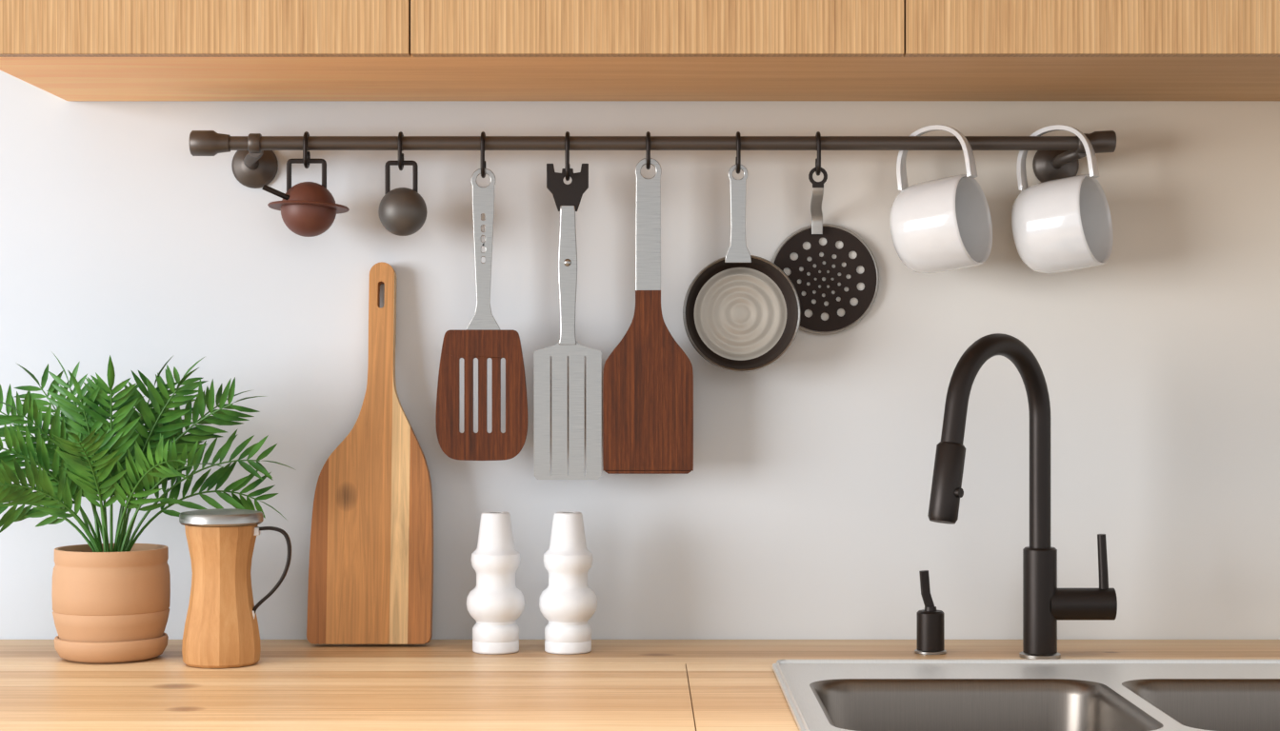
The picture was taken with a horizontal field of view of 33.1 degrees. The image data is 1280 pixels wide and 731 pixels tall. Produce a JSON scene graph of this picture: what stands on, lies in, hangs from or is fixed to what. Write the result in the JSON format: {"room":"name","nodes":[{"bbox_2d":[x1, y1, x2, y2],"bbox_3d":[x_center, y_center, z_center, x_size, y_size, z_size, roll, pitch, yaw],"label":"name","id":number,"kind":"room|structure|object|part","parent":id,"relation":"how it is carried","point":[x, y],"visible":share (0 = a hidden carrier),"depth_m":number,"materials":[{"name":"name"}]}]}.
{"room":"kitchen","nodes":[
{"label":"kitchen","id":0,"kind":"room"},
{"bbox_2d":[0,70,1279,639],"bbox_3d":[0.000,-0.020,2.260,6.000,2.400,0.120,0,0,0],"label":"wall","id":1,"kind":"structure","parent":0,"point":[801,512],"depth_m":2.20,"materials":[{"name":"paint"}]},
{"bbox_2d":[0,0,1279,100],"bbox_3d":[0.247,-0.679,2.024,1.665,0.822,0.348,0,0,0],"label":"upper cabinet","id":2,"kind":"object","parent":1,"relation":"attached to","point":[68,50],"visible":1,"depth_m":1.85,"materials":[{"name":"brown wood"}]},
{"bbox_3d":[-0.392,-0.679,1.859,0.386,0.822,0.019,0,0,0],"label":"cabinet door","id":3,"kind":"part","parent":2,"relation":"part of","materials":[{"name":"brown wood"}]},
{"bbox_3d":[0.247,-0.279,2.035,1.665,0.018,0.328,0,0,0],"label":"panel","id":4,"kind":"part","parent":2,"relation":"part of","materials":[{"name":"brown wood"}]},
{"bbox_3d":[0.015,-0.679,1.859,0.424,0.822,0.019,0,0,0],"label":"cabinet door","id":5,"kind":"part","parent":2,"relation":"part of","materials":[{"name":"brown wood"}]},
{"bbox_3d":[0.441,-0.679,1.859,0.424,0.822,0.019,0,0,0],"label":"cabinet door","id":6,"kind":"part","parent":2,"relation":"part of","materials":[{"name":"brown wood"}]},
{"bbox_2d":[189,130,1116,188],"bbox_3d":[0.013,-0.207,2.164,0.918,0.053,0.073,0,0,0],"label":"utensil rail","id":7,"kind":"object","parent":1,"relation":"attached to","point":[254,165],"visible":0.99,"depth_m":2.13,"materials":[{"name":"brown metal"}]},
{"bbox_3d":[-0.388,-0.209,2.166,0.024,0.021,0.052,0,0,0],"label":"bracket arm","id":8,"kind":"part","parent":7,"relation":"part of","materials":[{"name":"brown metal"}]},
{"bbox_3d":[-0.393,-0.204,2.194,0.047,0.047,0.011,0,0,0],"label":"bracket plate","id":9,"kind":"part","parent":7,"relation":"part of","materials":[{"name":"brown metal"}]},
{"bbox_2d":[261,159,349,237],"bbox_3d":[-0.330,-0.167,2.140,0.082,0.078,0.080,0,0,0],"label":"tea infuser","id":10,"kind":"object","parent":7,"relation":"hanging from","point":[308,209],"visible":1,"depth_m":2.12,"materials":[{"name":"brown metal"}]},
{"bbox_3d":[-0.354,-0.168,2.120,0.036,0.020,0.015,0,0,0],"label":"infuser lever","id":11,"kind":"part","parent":10,"relation":"part of","materials":[{"name":"black metal"}]},
{"bbox_2d":[378,160,427,236],"bbox_3d":[-0.236,-0.166,2.140,0.048,0.075,0.048,0,0,0],"label":"tea infuser","id":12,"kind":"object","parent":7,"relation":"hanging from","point":[402,211],"visible":1,"depth_m":2.12,"materials":[{"name":"black metal"}]},
{"bbox_2d":[435,168,527,460],"bbox_3d":[-0.157,-0.051,2.140,0.092,0.291,0.006,0,0,0],"label":"slotted spatula","id":13,"kind":"object","parent":7,"relation":"hanging from","point":[483,339],"visible":1,"depth_m":2.14,"materials":[{"name":"wood"}]},
{"bbox_3d":[-0.156,-0.113,2.140,0.034,0.166,0.003,0,0,0],"label":"hanging handle","id":14,"kind":"part","parent":13,"relation":"part of","materials":[{"name":"metal"}]},
{"bbox_2d":[533,163,601,479],"bbox_3d":[-0.072,-0.044,2.138,0.067,0.314,0.008,0,0,0],"label":"metal spatula","id":15,"kind":"object","parent":7,"relation":"hanging from","point":[567,198],"visible":1,"depth_m":2.14,"materials":[{"name":"metal"}]},
{"bbox_3d":[-0.072,-0.090,2.139,0.019,0.138,0.005,0,0,0],"label":"turner handle","id":16,"kind":"part","parent":15,"relation":"part of","materials":[{"name":"metal"}]},
{"bbox_3d":[-0.072,0.044,2.141,0.067,0.138,0.002,0,0,0],"label":"turner blade","id":17,"kind":"part","parent":15,"relation":"part of","materials":[{"name":"metal"}]},
{"bbox_2d":[602,158,693,474],"bbox_3d":[0.008,-0.049,2.140,0.090,0.314,0.009,0,0,0],"label":"wooden spatula","id":18,"kind":"object","parent":7,"relation":"hanging from","point":[648,378],"visible":1,"depth_m":2.14,"materials":[{"name":"wood"}]},
{"bbox_3d":[0.008,-0.137,2.140,0.026,0.138,0.007,0,0,0],"label":"hanging handle","id":19,"kind":"part","parent":18,"relation":"part of","materials":[{"name":"metal"}]},
{"bbox_3d":[0.017,-0.221,2.140,0.861,0.014,0.014,0,0,0],"label":"rod","id":20,"kind":"part","parent":7,"relation":"part of","materials":[{"name":"brown metal"}]},
{"bbox_2d":[682,164,800,372],"bbox_3d":[0.101,-0.097,2.156,0.117,0.207,0.036,0,0,0],"label":"frying pan","id":21,"kind":"object","parent":7,"relation":"hanging from","point":[742,311],"visible":1,"depth_m":2.17,"materials":[{"name":"metal"}]},
{"bbox_3d":[0.098,-0.151,2.140,0.026,0.098,0.005,0,0,0],"label":"hanging handle","id":22,"kind":"part","parent":21,"relation":"part of","materials":[{"name":"metal"}]},
{"bbox_2d":[771,166,879,335],"bbox_3d":[0.187,-0.115,2.168,0.114,0.166,0.059,0,0,0],"label":"skimmer","id":23,"kind":"object","parent":7,"relation":"hanging from","point":[833,273],"visible":0.94,"depth_m":2.19,"materials":[{"name":"black metal"}]},
{"bbox_3d":[0.178,-0.156,2.164,0.015,0.045,0.050,0,0,0],"label":"handle","id":24,"kind":"part","parent":23,"relation":"part of","materials":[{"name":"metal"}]},
{"bbox_2d":[889,124,992,273],"bbox_3d":[0.297,-0.165,2.136,0.087,0.147,0.092,0,0,32],"label":"coffee mug","id":25,"kind":"object","parent":7,"relation":"hanging from","point":[941,225],"visible":1,"depth_m":2.11,"materials":[{"name":"white ceramic"}]},
{"bbox_3d":[0.292,-0.209,2.139,0.080,0.059,0.017,-9,-5,32],"label":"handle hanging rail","id":26,"kind":"part","parent":25,"relation":"part of","materials":[{"name":"white ceramic"}]},
{"bbox_3d":[0.424,-0.205,2.194,0.047,0.047,0.011,0,0,0],"label":"bracket plate","id":27,"kind":"part","parent":7,"relation":"part of","materials":[{"name":"brown metal"}]},
{"bbox_2d":[1011,124,1113,273],"bbox_3d":[0.417,-0.165,2.136,0.087,0.147,0.092,0,0,32],"label":"coffee mug","id":28,"kind":"object","parent":7,"relation":"hanging from","point":[1062,225],"visible":0.98,"depth_m":2.11,"materials":[{"name":"white ceramic"}]},
{"bbox_3d":[0.412,-0.209,2.139,0.080,0.059,0.017,-9,-5,32],"label":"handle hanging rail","id":29,"kind":"part","parent":28,"relation":"part of","materials":[{"name":"white ceramic"}]},
{"bbox_3d":[0.432,-0.209,2.166,0.030,0.020,0.052,0,0,0],"label":"bracket arm","id":30,"kind":"part","parent":7,"relation":"part of","materials":[{"name":"brown metal"}]},
{"bbox_3d":[0.000,1.210,0.160,6.000,0.060,4.320,0,0,0],"label":"floor","id":31,"kind":"structure","parent":0,"visible":0},
{"bbox_2d":[0,640,1279,730],"bbox_3d":[-0.110,0.730,1.879,2.380,0.899,0.638,0,0,0],"label":"countertop","id":32,"kind":"structure","parent":31,"relation":"on","point":[294,685],"depth_m":1.90,"materials":[{"name":"brown wood"}]},
{"bbox_2d":[0,354,294,663],"bbox_3d":[-0.501,0.133,2.046,0.290,0.294,0.242,0,0,27],"label":"potted plant","id":33,"kind":"object","parent":32,"relation":"on","point":[111,602],"visible":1,"depth_m":2.02,"materials":[{"name":"green plant"}]},
{"bbox_3d":[-0.506,0.224,2.060,0.110,0.099,0.110,0,0,0],"label":"plant pot","id":34,"kind":"part","parent":33,"relation":"part of","materials":[{"name":"ceramic"}]},
{"bbox_2d":[179,508,291,668],"bbox_3d":[-0.385,0.207,2.023,0.095,0.144,0.078,0,0,-34],"label":"pitcher","id":35,"kind":"object","parent":32,"relation":"on","point":[221,630],"visible":1,"depth_m":1.99,"materials":[{"name":"brown wood"}]},
{"bbox_3d":[-0.392,0.142,2.018,0.078,0.013,0.078,0,0,0],"label":"pitcher lid","id":36,"kind":"part","parent":35,"relation":"part of","materials":[{"name":"metal"}]},
{"bbox_3d":[-0.346,0.195,2.018,0.038,0.088,0.007,0,0,0],"label":"pitcher handle","id":37,"kind":"part","parent":35,"relation":"part of","materials":[{"name":"black metal"}]},
{"bbox_2d":[306,261,433,644],"bbox_3d":[-0.270,0.087,2.169,0.124,0.384,0.061,0,0,0],"label":"cutting board","id":38,"kind":"object","parent":32,"relation":"on","point":[370,565],"visible":1,"depth_m":2.15,"materials":[{"name":"brown wood"}]},
{"bbox_2d":[466,511,524,654],"bbox_3d":[-0.141,0.211,2.104,0.057,0.136,0.057,0,0,0],"label":"salt shaker","id":39,"kind":"object","parent":32,"relation":"on","point":[495,603],"visible":1,"depth_m":2.09,"materials":[{"name":"white ceramic"}]},
{"bbox_2d":[539,511,597,654],"bbox_3d":[-0.070,0.211,2.104,0.057,0.136,0.057,0,0,0],"label":"pepper shaker","id":40,"kind":"object","parent":32,"relation":"on","point":[568,603],"visible":1,"depth_m":2.09,"materials":[{"name":"white ceramic"}]},
{"bbox_2d":[686,663,799,730],"bbox_3d":[0.562,0.300,1.791,1.037,0.040,0.462,0,0,0],"label":"countertop","id":41,"kind":"structure","parent":32,"relation":"attached to","point":[725,697],"depth_m":1.81,"materials":[{"name":"brown wood"}]},
{"bbox_2d":[914,570,946,655],"bbox_3d":[0.283,0.239,2.095,0.031,0.080,0.031,0,0,0],"label":"soap dispenser","id":42,"kind":"object","parent":32,"relation":"on","point":[930,621],"visible":1,"depth_m":2.09,"materials":[{"name":"metal"}]},
{"bbox_2d":[927,333,1117,659],"bbox_3d":[0.350,0.125,2.022,0.237,0.310,0.072,0,0,-34],"label":"kitchen faucet","id":43,"kind":"object","parent":32,"relation":"on","point":[1044,604],"visible":1,"depth_m":2.05,"materials":[{"name":"metal"}]},
{"bbox_3d":[0.334,0.073,2.011,0.121,0.206,0.128,0,0,0],"label":"gooseneck spout","id":44,"kind":"part","parent":43,"relation":"part of","materials":[{"name":"black metal"}]},
{"bbox_3d":[0.444,0.191,2.064,0.012,0.059,0.011,0,0,0],"label":"lever","id":45,"kind":"part","parent":43,"relation":"part of","materials":[{"name":"black metal"}]},
{"bbox_2d":[772,660,1279,730],"bbox_3d":[0.553,0.369,1.797,0.863,0.194,0.404,0,0,0],"label":"sink","id":46,"kind":"object","parent":32,"relation":"in","point":[820,695],"visible":1,"depth_m":1.89,"materials":[{"name":"metal"}]},
{"bbox_2d":[809,679,1163,730],"bbox_3d":[0.274,0.371,1.756,0.256,0.190,0.276,0,0,0],"label":"basin","id":47,"kind":"object","parent":46,"relation":"in","point":[835,705],"depth_m":1.89,"materials":[{"name":"metal"}]},
{"bbox_2d":[1121,679,1279,730],"bbox_3d":[0.688,0.371,1.756,0.543,0.190,0.276,0,0,0],"label":"basin","id":48,"kind":"object","parent":46,"relation":"in","point":[1179,705],"depth_m":1.89,"materials":[{"name":"metal"}]}
]}

